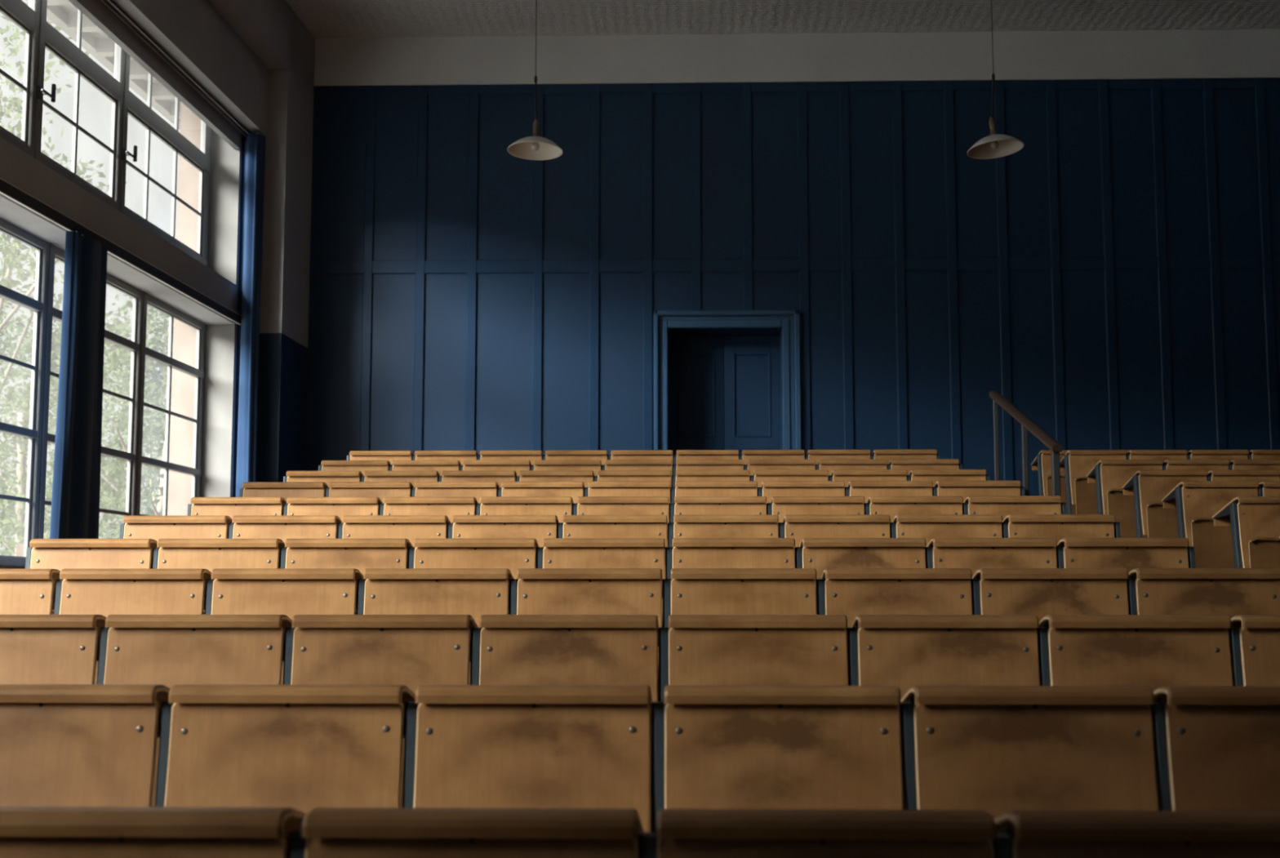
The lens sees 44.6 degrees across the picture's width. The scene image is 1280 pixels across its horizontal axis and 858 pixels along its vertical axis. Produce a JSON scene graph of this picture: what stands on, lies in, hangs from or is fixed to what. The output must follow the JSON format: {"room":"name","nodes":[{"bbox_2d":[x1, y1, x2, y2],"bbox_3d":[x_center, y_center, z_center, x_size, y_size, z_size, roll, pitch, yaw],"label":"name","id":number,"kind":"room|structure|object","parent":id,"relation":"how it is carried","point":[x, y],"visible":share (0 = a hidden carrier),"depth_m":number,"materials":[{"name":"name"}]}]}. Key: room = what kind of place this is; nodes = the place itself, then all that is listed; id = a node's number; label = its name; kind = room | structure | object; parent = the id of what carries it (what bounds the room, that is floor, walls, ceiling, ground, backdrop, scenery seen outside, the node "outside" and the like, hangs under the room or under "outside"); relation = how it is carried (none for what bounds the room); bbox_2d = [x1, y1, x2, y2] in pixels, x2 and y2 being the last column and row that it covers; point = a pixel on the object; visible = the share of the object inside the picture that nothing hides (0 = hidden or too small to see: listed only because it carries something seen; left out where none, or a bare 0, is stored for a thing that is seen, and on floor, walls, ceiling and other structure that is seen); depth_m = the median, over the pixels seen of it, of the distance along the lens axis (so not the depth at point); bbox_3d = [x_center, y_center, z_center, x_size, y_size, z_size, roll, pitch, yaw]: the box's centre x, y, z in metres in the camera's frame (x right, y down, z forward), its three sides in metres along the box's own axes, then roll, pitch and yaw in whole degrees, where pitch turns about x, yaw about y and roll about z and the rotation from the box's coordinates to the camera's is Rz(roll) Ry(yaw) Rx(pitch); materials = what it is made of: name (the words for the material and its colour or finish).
{"room":"lecture hall","nodes":[
{"label":"lecture hall","id":0,"kind":"room"},
{"bbox_2d":[0,0,315,568],"bbox_3d":[-4.252,-1.540,5.059,0.828,7.350,21.200,0,-6,3],"label":"wall","id":1,"kind":"structure","parent":0,"point":[255,58],"depth_m":13.50,"materials":[{"name":"grey paint"}]},
{"bbox_2d":[0,217,206,565],"bbox_3d":[-4.118,-0.126,11.241,0.075,2.270,5.610,0,-6,3],"label":"window","id":2,"kind":"structure","parent":1,"relation":"in","point":[37,434],"depth_m":11.92,"materials":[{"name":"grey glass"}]},
{"bbox_2d":[0,0,211,266],"bbox_3d":[-4.089,-2.448,11.491,0.132,1.660,5.610,0,-6,3],"label":"window","id":3,"kind":"structure","parent":1,"relation":"in","point":[31,18],"depth_m":12.02,"materials":[{"name":"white glass"}]},
{"bbox_2d":[0,177,241,324],"bbox_3d":[-3.805,-1.287,11.323,0.055,0.088,5.640,0,-6,3],"label":"rail","id":4,"kind":"object","parent":1,"relation":"attached to","point":[9,191],"visible":1,"depth_m":11.28,"materials":[{"name":"grey"}]},
{"bbox_2d":[49,231,107,538],"bbox_3d":[-3.776,-0.116,10.549,0.159,2.400,0.695,0,-6,3],"label":"curtain","id":5,"kind":"object","parent":4,"relation":"hanging from","point":[76,483],"visible":0.81,"depth_m":10.42,"materials":[{"name":"blue fabric"}]},
{"bbox_2d":[101,0,250,137],"bbox_3d":[-3.778,-3.013,11.573,0.058,0.034,5.870,0,-6,3],"label":"rail","id":6,"kind":"object","parent":1,"relation":"attached to","point":[110,4],"visible":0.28,"depth_m":12.43,"materials":[{"name":"grey metal"}]},
{"bbox_2d":[232,132,266,497],"bbox_3d":[-3.541,-0.522,14.088,0.179,4.370,0.403,3,-7,-29],"label":"curtain","id":7,"kind":"object","parent":6,"relation":"hanging from","point":[253,154],"visible":0.71,"depth_m":14.06,"materials":[{"name":"blue fabric"}]},
{"bbox_2d":[200,128,239,497],"bbox_3d":[-3.802,-0.727,14.107,0.274,4.080,0.012,0,-6,3],"label":"window reveal","id":8,"kind":"structure","parent":1,"relation":"attached to","point":[224,195],"depth_m":14.11,"materials":[{"name":"paint"}]},
{"bbox_2d":[256,333,307,482],"bbox_3d":[-3.655,1.188,14.744,0.872,4.010,1.347,0,-6,2],"label":"trim","id":9,"kind":"structure","parent":1,"relation":"attached to","point":[282,373],"depth_m":14.28,"materials":[{"name":"blue paint"}]},
{"bbox_2d":[167,102,201,515],"bbox_3d":[-4.634,-1.492,5.732,0.244,8.200,22.500,0,-6,3],"label":"wall","id":10,"kind":"structure","parent":0,"point":[184,336],"depth_m":14.16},
{"bbox_2d":[26,0,181,129],"bbox_3d":[-5.285,-4.615,6.613,1.119,0.400,23.500,0,-6,3],"label":"trim","id":11,"kind":"structure","parent":10,"relation":"attached to","point":[62,13],"depth_m":15.02,"materials":[{"name":"paint"}]},
{"bbox_2d":[16,537,1147,831],"bbox_3d":[1.940,1.088,5.189,13.600,2.053,20.650,0,-6,2],"label":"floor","id":12,"kind":"structure","parent":0,"point":[20,547],"depth_m":11.73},
{"bbox_2d":[0,568,60,614],"bbox_3d":[-2.304,0.888,5.518,0.528,0.780,0.608,0,-6,2],"label":"seat","id":13,"kind":"object","parent":12,"relation":"on","point":[22,591],"visible":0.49,"depth_m":5.42,"materials":[{"name":"brown wood"}]},
{"bbox_2d":[0,614,106,684],"bbox_3d":[-1.800,0.928,4.511,0.528,0.780,0.608,0,-6,2],"label":"seat","id":14,"kind":"object","parent":12,"relation":"on","point":[35,649],"visible":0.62,"depth_m":4.41,"materials":[{"name":"brown wood"}]},
{"bbox_2d":[0,684,170,806],"bbox_3d":[-1.298,0.953,3.441,0.528,0.780,0.608,0,-6,2],"label":"seat","id":15,"kind":"object","parent":12,"relation":"on","point":[61,744],"visible":0.64,"depth_m":3.34,"materials":[{"name":"brown wood"}]},
{"bbox_2d":[25,538,159,614],"bbox_3d":[-2.278,0.854,6.523,0.528,0.780,0.608,0,-6,2],"label":"seat","id":16,"kind":"object","parent":12,"relation":"on","point":[60,554],"visible":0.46,"depth_m":6.43,"materials":[{"name":"brown wood"}]},
{"bbox_2d":[53,568,211,684],"bbox_3d":[-1.774,0.886,5.504,0.528,0.780,0.608,0,-6,2],"label":"seat","id":17,"kind":"object","parent":12,"relation":"on","point":[141,591],"visible":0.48,"depth_m":5.41,"materials":[{"name":"brown wood"}]},
{"bbox_2d":[0,806,306,857],"bbox_3d":[-0.795,0.977,2.434,0.528,0.780,0.608,0,-6,2],"label":"seat","id":18,"kind":"object","parent":12,"relation":"on","point":[25,832],"visible":0.88,"depth_m":2.35,"materials":[{"name":"brown wood"}]},
{"bbox_2d":[119,515,232,541],"bbox_3d":[-2.250,0.818,7.599,0.528,0.780,0.608,0,-6,2],"label":"seat","id":19,"kind":"object","parent":12,"relation":"on","point":[155,527],"visible":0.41,"depth_m":7.51,"materials":[{"name":"brown wood"}]},
{"bbox_2d":[96,614,292,806],"bbox_3d":[-1.271,0.926,4.497,0.528,0.780,0.608,0,-6,2],"label":"seat","id":20,"kind":"object","parent":12,"relation":"on","point":[169,651],"visible":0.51,"depth_m":4.40,"materials":[{"name":"brown wood"}]},
{"bbox_2d":[151,538,287,614],"bbox_3d":[-1.748,0.852,6.510,0.528,0.780,0.608,0,-6,2],"label":"seat","id":21,"kind":"object","parent":12,"relation":"on","point":[210,554],"visible":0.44,"depth_m":6.42,"materials":[{"name":"brown wood"}]},
{"bbox_2d":[186,497,286,519],"bbox_3d":[-2.222,0.774,8.634,0.528,0.780,0.608,0,-6,2],"label":"seat","id":22,"kind":"object","parent":12,"relation":"on","point":[230,507],"visible":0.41,"depth_m":8.55,"materials":[{"name":"brown wood"}]},
{"bbox_2d":[204,568,363,684],"bbox_3d":[-1.245,0.885,5.490,0.528,0.780,0.608,0,-6,2],"label":"seat","id":23,"kind":"object","parent":12,"relation":"on","point":[289,592],"visible":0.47,"depth_m":5.40,"materials":[{"name":"brown wood"}]},
{"bbox_2d":[239,481,328,500],"bbox_3d":[-2.196,0.726,9.645,0.528,0.780,0.608,0,-6,2],"label":"seat","id":24,"kind":"object","parent":12,"relation":"on","point":[284,490],"visible":0.28,"depth_m":9.56,"materials":[{"name":"brown wood"}]},
{"bbox_2d":[155,684,415,813],"bbox_3d":[-0.769,0.951,3.427,0.528,0.780,0.608,0,-6,2],"label":"seat","id":25,"kind":"object","parent":12,"relation":"on","point":[304,748],"visible":0.72,"depth_m":3.33,"materials":[{"name":"brown wood"}]},
{"bbox_2d":[227,515,343,542],"bbox_3d":[-1.720,0.817,7.585,0.528,0.780,0.608,0,-6,2],"label":"seat","id":26,"kind":"object","parent":12,"relation":"on","point":[283,527],"visible":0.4,"depth_m":7.50,"materials":[{"name":"brown wood"}]},
{"bbox_2d":[283,497,382,523],"bbox_3d":[-1.693,0.773,8.620,0.528,0.780,0.608,0,-6,2],"label":"seat","id":27,"kind":"object","parent":12,"relation":"on","point":[340,507],"visible":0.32,"depth_m":8.53,"materials":[{"name":"brown wood"}]},
{"bbox_2d":[280,537,413,614],"bbox_3d":[-1.218,0.851,6.495,0.528,0.780,0.608,0,-6,2],"label":"seat","id":28,"kind":"object","parent":12,"relation":"on","point":[361,554],"visible":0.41,"depth_m":6.41,"materials":[{"name":"brown wood"}]},
{"bbox_2d":[324,481,413,502],"bbox_3d":[-1.666,0.724,9.631,0.528,0.780,0.608,0,-6,2],"label":"seat","id":29,"kind":"object","parent":12,"relation":"on","point":[380,490],"visible":0.29,"depth_m":9.54,"materials":[{"name":"brown wood"}]},
{"bbox_2d":[282,614,478,807],"bbox_3d":[-0.741,0.925,4.482,0.528,0.780,0.608,0,-6,2],"label":"seat","id":30,"kind":"object","parent":12,"relation":"on","point":[412,651],"visible":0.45,"depth_m":4.39,"materials":[{"name":"brown wood"}]},
{"bbox_2d":[337,515,450,546],"bbox_3d":[-1.190,0.815,7.571,0.528,0.780,0.608,0,-6,2],"label":"seat","id":31,"kind":"object","parent":12,"relation":"on","point":[411,527],"visible":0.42,"depth_m":7.48,"materials":[{"name":"brown wood"}]},
{"bbox_2d":[378,496,478,523],"bbox_3d":[-1.163,0.771,8.607,0.528,0.780,0.608,0,-6,2],"label":"seat","id":32,"kind":"object","parent":12,"relation":"on","point":[449,507],"visible":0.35,"depth_m":8.52,"materials":[{"name":"brown wood"}]},
{"bbox_2d":[356,568,513,684],"bbox_3d":[-0.715,0.883,5.476,0.528,0.780,0.608,0,-6,2],"label":"seat","id":33,"kind":"object","parent":12,"relation":"on","point":[476,593],"visible":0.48,"depth_m":5.38,"materials":[{"name":"brown wood"}]},
{"bbox_2d":[410,481,498,503],"bbox_3d":[-1.136,0.723,9.617,0.528,0.780,0.608,0,-6,2],"label":"seat","id":34,"kind":"object","parent":12,"relation":"on","point":[477,490],"visible":0.29,"depth_m":9.53,"materials":[{"name":"brown wood"}]},
{"bbox_2d":[288,807,644,857],"bbox_3d":[-0.265,0.975,2.420,0.528,0.780,0.608,0,-6,2],"label":"seat","id":35,"kind":"object","parent":12,"relation":"on","point":[326,832],"visible":0.98,"depth_m":2.33,"materials":[{"name":"brown wood"}]},
{"bbox_2d":[407,537,538,614],"bbox_3d":[-0.688,0.849,6.481,0.528,0.780,0.608,0,-6,2],"label":"seat","id":36,"kind":"object","parent":12,"relation":"on","point":[513,554],"visible":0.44,"depth_m":6.39,"materials":[{"name":"brown wood"}]},
{"bbox_2d":[438,470,517,488],"bbox_3d":[-1.108,0.683,10.681,0.528,0.780,0.608,0,-6,2],"label":"seat","id":37,"kind":"object","parent":12,"relation":"on","point":[498,476],"visible":0.23,"depth_m":10.59,"materials":[{"name":"brown wood"}]},
{"bbox_2d":[447,515,559,547],"bbox_3d":[-0.660,0.814,7.557,0.528,0.780,0.608,0,-6,2],"label":"seat","id":38,"kind":"object","parent":12,"relation":"on","point":[539,527],"visible":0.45,"depth_m":7.47,"materials":[{"name":"brown wood"}]},
{"bbox_2d":[475,496,573,523],"bbox_3d":[-0.633,0.770,8.593,0.528,0.780,0.608,0,-6,2],"label":"seat","id":39,"kind":"object","parent":12,"relation":"on","point":[559,506],"visible":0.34,"depth_m":8.50,"materials":[{"name":"brown wood"}]},
{"bbox_2d":[401,684,652,831],"bbox_3d":[-0.239,0.950,3.413,0.528,0.780,0.608,0,-6,2],"label":"seat","id":40,"kind":"object","parent":12,"relation":"on","point":[466,746],"visible":0.67,"depth_m":3.31,"materials":[{"name":"brown wood"}]},
{"bbox_2d":[497,481,584,503],"bbox_3d":[-0.607,0.721,9.603,0.528,0.780,0.608,0,-6,2],"label":"seat","id":41,"kind":"object","parent":12,"relation":"on","point":[573,489],"visible":0.25,"depth_m":9.52,"materials":[{"name":"brown wood"}]},
{"bbox_2d":[515,470,594,487],"bbox_3d":[-0.579,0.681,10.667,0.528,0.780,0.608,0,-6,2],"label":"seat","id":42,"kind":"object","parent":12,"relation":"on","point":[584,476],"visible":0.23,"depth_m":10.58,"materials":[{"name":"brown wood"}]},
{"bbox_2d":[470,614,658,776],"bbox_3d":[-0.211,0.923,4.469,0.528,0.780,0.608,0,-6,2],"label":"seat","id":43,"kind":"object","parent":12,"relation":"on","point":[506,649],"visible":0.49,"depth_m":4.37,"materials":[{"name":"brown wood"}]},
{"bbox_2d":[509,568,662,698],"bbox_3d":[-0.185,0.882,5.462,0.528,0.780,0.608,0,-6,2],"label":"seat","id":44,"kind":"object","parent":12,"relation":"on","point":[537,591],"visible":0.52,"depth_m":5.37,"materials":[{"name":"brown wood"}]},
{"bbox_2d":[536,537,665,626],"bbox_3d":[-0.159,0.848,6.468,0.528,0.780,0.608,0,-6,2],"label":"seat","id":45,"kind":"object","parent":12,"relation":"on","point":[557,553],"visible":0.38,"depth_m":6.38,"materials":[{"name":"brown wood"}]},
{"bbox_2d":[557,515,667,546],"bbox_3d":[-0.130,0.812,7.543,0.528,0.780,0.608,0,-6,2],"label":"seat","id":46,"kind":"object","parent":12,"relation":"on","point":[574,526],"visible":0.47,"depth_m":7.45,"materials":[{"name":"brown wood"}]},
{"bbox_2d":[572,496,669,522],"bbox_3d":[-0.103,0.768,8.579,0.528,0.780,0.608,0,-6,2],"label":"seat","id":47,"kind":"object","parent":12,"relation":"on","point":[586,505],"visible":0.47,"depth_m":8.49,"materials":[{"name":"brown wood"}]},
{"bbox_2d":[583,481,670,502],"bbox_3d":[-0.077,0.720,9.589,0.528,0.780,0.608,0,-6,2],"label":"seat","id":48,"kind":"object","parent":12,"relation":"on","point":[594,488],"visible":0.27,"depth_m":9.50,"materials":[{"name":"brown wood"}]},
{"bbox_2d":[670,480,757,502],"bbox_3d":[0.453,0.718,9.575,0.528,0.780,0.608,0,-6,2],"label":"seat","id":49,"kind":"object","parent":12,"relation":"on","point":[682,488],"visible":0.23,"depth_m":9.49,"materials":[{"name":"brown wood"}]},
{"bbox_2d":[669,496,766,522],"bbox_3d":[0.427,0.767,8.565,0.528,0.780,0.608,0,-6,2],"label":"seat","id":50,"kind":"object","parent":12,"relation":"on","point":[682,505],"visible":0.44,"depth_m":8.48,"materials":[{"name":"brown wood"}]},
{"bbox_2d":[667,515,778,568],"bbox_3d":[0.400,0.811,7.529,0.528,0.780,0.608,0,-6,2],"label":"seat","id":51,"kind":"object","parent":12,"relation":"on","point":[682,526],"visible":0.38,"depth_m":7.44,"materials":[{"name":"brown wood"}]},
{"bbox_2d":[665,537,795,614],"bbox_3d":[0.371,0.846,6.454,0.528,0.780,0.608,0,-6,2],"label":"seat","id":52,"kind":"object","parent":12,"relation":"on","point":[687,553],"visible":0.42,"depth_m":6.36,"materials":[{"name":"brown wood"}]},
{"bbox_2d":[662,568,817,684],"bbox_3d":[0.345,0.880,5.449,0.528,0.780,0.608,0,-6,2],"label":"seat","id":53,"kind":"object","parent":12,"relation":"on","point":[694,591],"visible":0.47,"depth_m":5.36,"materials":[{"name":"brown wood"}]},
{"bbox_2d":[658,614,848,802],"bbox_3d":[0.319,0.922,4.455,0.528,0.780,0.608,0,-6,2],"label":"seat","id":54,"kind":"object","parent":12,"relation":"on","point":[753,650],"visible":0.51,"depth_m":4.36,"materials":[{"name":"brown wood"}]},
{"bbox_2d":[651,684,903,845],"bbox_3d":[0.291,0.948,3.399,0.528,0.780,0.608,0,-6,2],"label":"seat","id":55,"kind":"object","parent":12,"relation":"on","point":[726,746],"visible":0.69,"depth_m":3.30,"materials":[{"name":"brown wood"}]},
{"bbox_2d":[757,480,844,503],"bbox_3d":[0.983,0.717,9.561,0.528,0.780,0.608,0,-6,2],"label":"seat","id":56,"kind":"object","parent":12,"relation":"on","point":[769,489],"visible":0.25,"depth_m":9.47,"materials":[{"name":"brown wood"}]},
{"bbox_2d":[766,496,864,522],"bbox_3d":[0.957,0.765,8.551,0.528,0.780,0.608,0,-6,2],"label":"seat","id":57,"kind":"object","parent":12,"relation":"on","point":[780,506],"visible":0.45,"depth_m":8.46,"materials":[{"name":"brown wood"}]},
{"bbox_2d":[639,808,995,857],"bbox_3d":[0.265,0.974,2.406,0.528,0.780,0.608,0,-6,2],"label":"seat","id":58,"kind":"object","parent":12,"relation":"on","point":[681,833],"visible":1,"depth_m":2.32,"materials":[{"name":"brown wood"}]},
{"bbox_2d":[777,514,890,547],"bbox_3d":[0.929,0.809,7.515,0.528,0.780,0.608,0,-6,2],"label":"seat","id":59,"kind":"object","parent":12,"relation":"on","point":[797,527],"visible":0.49,"depth_m":7.43,"materials":[{"name":"brown wood"}]},
{"bbox_2d":[794,537,925,579],"bbox_3d":[0.901,0.845,6.440,0.528,0.780,0.608,0,-6,2],"label":"seat","id":60,"kind":"object","parent":12,"relation":"on","point":[820,554],"visible":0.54,"depth_m":6.35,"materials":[{"name":"brown wood"}]},
{"bbox_2d":[827,469,907,487],"bbox_3d":[1.541,0.675,10.612,0.528,0.780,0.608,0,-6,2],"label":"seat","id":61,"kind":"object","parent":12,"relation":"on","point":[846,475],"visible":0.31,"depth_m":10.53,"materials":[{"name":"brown wood"}]},
{"bbox_2d":[844,480,933,502],"bbox_3d":[1.513,0.715,9.547,0.528,0.780,0.608,0,-6,2],"label":"seat","id":62,"kind":"object","parent":12,"relation":"on","point":[867,489],"visible":0.28,"depth_m":9.46,"materials":[{"name":"brown wood"}]},
{"bbox_2d":[815,568,972,684],"bbox_3d":[0.875,0.879,5.434,0.528,0.780,0.608,0,-6,2],"label":"seat","id":63,"kind":"object","parent":12,"relation":"on","point":[851,593],"visible":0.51,"depth_m":5.34,"materials":[{"name":"brown wood"}]},
{"bbox_2d":[863,495,963,522],"bbox_3d":[1.486,0.764,8.537,0.528,0.780,0.608,0,-6,2],"label":"seat","id":64,"kind":"object","parent":12,"relation":"on","point":[892,506],"visible":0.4,"depth_m":8.45,"materials":[{"name":"brown wood"}]},
{"bbox_2d":[845,614,1039,809],"bbox_3d":[0.849,0.920,4.441,0.528,0.780,0.608,0,-6,2],"label":"seat","id":65,"kind":"object","parent":12,"relation":"on","point":[904,651],"visible":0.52,"depth_m":4.34,"materials":[{"name":"brown wood"}]},
{"bbox_2d":[888,514,1002,546],"bbox_3d":[1.459,0.808,7.501,0.528,0.780,0.608,0,-6,2],"label":"seat","id":66,"kind":"object","parent":12,"relation":"on","point":[928,526],"visible":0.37,"depth_m":7.41,"materials":[{"name":"brown wood"}]},
{"bbox_2d":[906,469,990,487],"bbox_3d":[2.085,0.674,10.597,0.557,0.780,0.608,0,-6,2],"label":"seat","id":67,"kind":"object","parent":12,"relation":"on","point":[934,475],"visible":0.23,"depth_m":10.51,"materials":[{"name":"brown wood"}]},
{"bbox_2d":[932,480,1025,502],"bbox_3d":[2.057,0.714,9.533,0.557,0.780,0.608,0,-6,2],"label":"seat","id":68,"kind":"object","parent":12,"relation":"on","point":[965,489],"visible":0.16,"depth_m":9.45,"materials":[{"name":"brown wood"}]},
{"bbox_2d":[924,537,1057,614],"bbox_3d":[1.431,0.843,6.426,0.528,0.780,0.608,0,-6,2],"label":"seat","id":69,"kind":"object","parent":12,"relation":"on","point":[973,553],"visible":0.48,"depth_m":6.34,"materials":[{"name":"brown wood"}]},
{"bbox_2d":[961,495,1066,522],"bbox_3d":[2.030,0.762,8.522,0.557,0.780,0.608,0,-6,2],"label":"seat","id":70,"kind":"object","parent":12,"relation":"on","point":[1004,505],"visible":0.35,"depth_m":8.44,"materials":[{"name":"brown wood"}]},
{"bbox_2d":[988,390,1062,502],"bbox_3d":[2.389,0.378,9.665,0.085,1.476,1.772,0,-6,2],"label":"handrail","id":71,"kind":"object","parent":12,"relation":"on","point":[1027,424],"visible":0.35,"depth_m":9.62,"materials":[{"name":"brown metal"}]},
{"bbox_2d":[897,685,1158,817],"bbox_3d":[0.821,0.947,3.385,0.528,0.780,0.608,0,-6,2],"label":"seat","id":72,"kind":"object","parent":12,"relation":"on","point":[996,750],"visible":0.68,"depth_m":3.29,"materials":[{"name":"brown wood"}]},
{"bbox_2d":[969,568,1128,685],"bbox_3d":[1.405,0.877,5.420,0.528,0.780,0.608,0,-6,2],"label":"seat","id":73,"kind":"object","parent":12,"relation":"on","point":[1039,592],"visible":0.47,"depth_m":5.33,"materials":[{"name":"brown wood"}]},
{"bbox_2d":[1031,449,1075,514],"bbox_3d":[3.722,0.583,13.693,0.486,0.780,0.608,0,-6,2],"label":"seat","id":74,"kind":"object","parent":12,"relation":"on","point":[1042,463],"visible":0.29,"depth_m":13.58,"materials":[{"name":"brown wood"}]},
{"bbox_2d":[1000,514,1120,542],"bbox_3d":[2.003,0.806,7.487,0.557,0.780,0.608,0,-6,2],"label":"seat","id":75,"kind":"object","parent":12,"relation":"on","point":[1059,526],"visible":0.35,"depth_m":7.40,"materials":[{"name":"brown wood"}]},
{"bbox_2d":[1059,449,1126,514],"bbox_3d":[3.680,0.570,12.667,0.486,0.780,0.608,0,-6,2],"label":"seat","id":76,"kind":"object","parent":12,"relation":"on","point":[1076,464],"visible":0.48,"depth_m":12.56,"materials":[{"name":"brown wood"}]},
{"bbox_2d":[1086,459,1163,537],"bbox_3d":[3.640,0.628,11.668,0.486,0.780,0.608,0,-6,2],"label":"seat","id":77,"kind":"object","parent":12,"relation":"on","point":[1109,476],"visible":0.57,"depth_m":11.56,"materials":[{"name":"brown wood"}]},
{"bbox_2d":[1054,537,1195,611],"bbox_3d":[1.975,0.842,6.411,0.557,0.780,0.608,0,-6,2],"label":"seat","id":78,"kind":"object","parent":12,"relation":"on","point":[1129,553],"visible":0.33,"depth_m":6.32,"materials":[{"name":"brown wood"}]},
{"bbox_2d":[1035,614,1233,810],"bbox_3d":[1.378,0.918,4.427,0.528,0.780,0.608,0,-6,2],"label":"seat","id":79,"kind":"object","parent":12,"relation":"on","point":[1153,651],"visible":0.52,"depth_m":4.33,"materials":[{"name":"brown wood"}]},
{"bbox_2d":[991,809,1279,857],"bbox_3d":[0.795,0.972,2.392,0.528,0.780,0.608,0,-6,2],"label":"seat","id":80,"kind":"object","parent":12,"relation":"on","point":[1020,833],"visible":0.83,"depth_m":2.31,"materials":[{"name":"brown wood"}]},
{"bbox_2d":[1121,470,1208,546],"bbox_3d":[3.596,0.678,10.640,0.486,0.780,0.608,0,-6,2],"label":"seat","id":81,"kind":"object","parent":12,"relation":"on","point":[1149,487],"visible":0.58,"depth_m":10.54,"materials":[{"name":"brown wood"}]},
{"bbox_2d":[1125,568,1279,685],"bbox_3d":[1.948,0.876,5.406,0.557,0.780,0.608,0,-6,2],"label":"seat","id":82,"kind":"object","parent":12,"relation":"on","point":[1231,592],"visible":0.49,"depth_m":5.31,"materials":[{"name":"brown wood"}]},
{"bbox_2d":[1161,480,1258,568],"bbox_3d":[3.520,0.718,9.576,0.486,0.780,0.608,0,-6,2],"label":"seat","id":83,"kind":"object","parent":12,"relation":"on","point":[1198,500],"visible":0.63,"depth_m":9.47,"materials":[{"name":"brown wood"}]},
{"bbox_2d":[1149,685,1279,810],"bbox_3d":[1.351,0.945,3.371,0.528,0.780,0.608,0,-6,2],"label":"seat","id":84,"kind":"object","parent":12,"relation":"on","point":[1222,743],"visible":0.64,"depth_m":3.27,"materials":[{"name":"brown wood"}]},
{"bbox_2d":[1212,496,1279,568],"bbox_3d":[3.470,0.767,8.566,0.486,0.780,0.608,0,-6,2],"label":"seat","id":85,"kind":"object","parent":12,"relation":"on","point":[1257,518],"visible":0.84,"depth_m":8.46,"materials":[{"name":"brown wood"}]},
{"bbox_2d":[1226,614,1279,685],"bbox_3d":[1.923,0.917,4.412,0.557,0.780,0.608,0,-6,2],"label":"seat","id":86,"kind":"object","parent":12,"relation":"on","point":[1254,639],"visible":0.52,"depth_m":4.33,"materials":[{"name":"brown wood"}]},
{"bbox_2d":[285,0,1279,39],"bbox_3d":[1.932,-5.048,5.526,14.000,0.200,20.400,0,-6,2],"label":"ceiling","id":87,"kind":"structure","parent":0,"point":[323,19],"depth_m":14.89,"materials":[{"name":"white paint"}]},
{"bbox_2d":[506,0,562,160],"bbox_3d":[-0.767,-3.152,11.529,0.406,2.279,0.405,0,-6,2],"label":"pendant lamp","id":88,"kind":"object","parent":87,"relation":"hanging from","point":[535,147],"visible":1,"depth_m":11.48,"materials":[{"name":"white metal"}]},
{"bbox_2d":[967,0,1023,159],"bbox_3d":[2.579,-3.150,11.440,0.404,2.302,0.405,0,-6,2],"label":"pendant lamp","id":89,"kind":"object","parent":87,"relation":"hanging from","point":[995,145],"visible":1,"depth_m":11.39,"materials":[{"name":"white metal"}]},
{"bbox_2d":[305,86,1279,495],"bbox_3d":[2.454,-1.122,15.425,13.300,5.950,0.750,0,-6,2],"label":"wall","id":90,"kind":"structure","parent":0,"point":[505,195],"depth_m":15.13,"materials":[{"name":"blue paint"}]},
{"bbox_2d":[668,335,780,459],"bbox_3d":[0.830,0.154,15.387,1.099,2.165,0.182,0,-6,2],"label":"door","id":91,"kind":"structure","parent":90,"relation":"in","point":[737,407],"depth_m":15.45,"materials":[{"name":"blue paint"}]},
{"bbox_2d":[653,310,801,449],"bbox_3d":[0.838,0.128,14.918,1.412,2.555,0.075,0,-6,2],"label":"trim","id":92,"kind":"structure","parent":90,"relation":"attached to","point":[789,321],"depth_m":15.00,"materials":[{"name":"blue paint"}]},
{"bbox_2d":[311,78,1279,480],"bbox_3d":[2.894,-1.006,15.013,12.200,4.830,0.022,0,-6,2],"label":"trim","id":93,"kind":"structure","parent":90,"relation":"attached to","point":[1214,262],"depth_m":15.12,"materials":[{"name":"blue paint"}]},
{"bbox_2d":[313,29,1279,86],"bbox_3d":[2.884,-3.766,15.313,12.220,0.718,0.040,0,-6,2],"label":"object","id":94,"kind":"structure","parent":90,"relation":"attached to","point":[1232,53],"depth_m":15.32,"materials":[{"name":"paint"}]},
{"label":"outside","id":95,"kind":"structure","parent":0,"visible":0},
{"bbox_3d":[-37.057,3.998,20.679,64.800,0.200,120.000,0,-6,2],"label":"ground","id":96,"kind":"structure","parent":95,"visible":0},
{"bbox_2d":[0,299,31,547],"bbox_3d":[-15.303,1.041,35.477,5.183,8.863,5.378,0,-6,2],"label":"tree","id":97,"kind":"object","parent":96,"relation":"on","point":[14,401],"visible":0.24,"depth_m":35.73,"materials":[{"name":"green plant"}]},
{"bbox_2d":[0,309,158,555],"bbox_3d":[-10.890,1.287,27.835,4.748,6.733,4.209,-4,-8,36],"label":"tree","id":98,"kind":"object","parent":96,"relation":"on","point":[23,421],"visible":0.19,"depth_m":27.80,"materials":[{"name":"green plant"}]},
{"bbox_2d":[0,0,168,553],"bbox_3d":[-8.282,-1.039,19.482,4.192,9.562,3.795,6,-9,-44],"label":"tree","id":99,"kind":"object","parent":96,"relation":"on","point":[11,261],"visible":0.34,"depth_m":19.42,"materials":[{"name":"green plant"}]},
{"bbox_2d":[4,293,173,555],"bbox_3d":[-7.724,0.923,24.921,4.636,6.834,3.887,3,-7,-26],"label":"tree","id":100,"kind":"object","parent":96,"relation":"on","point":[156,428],"visible":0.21,"depth_m":24.63,"materials":[{"name":"green plant"}]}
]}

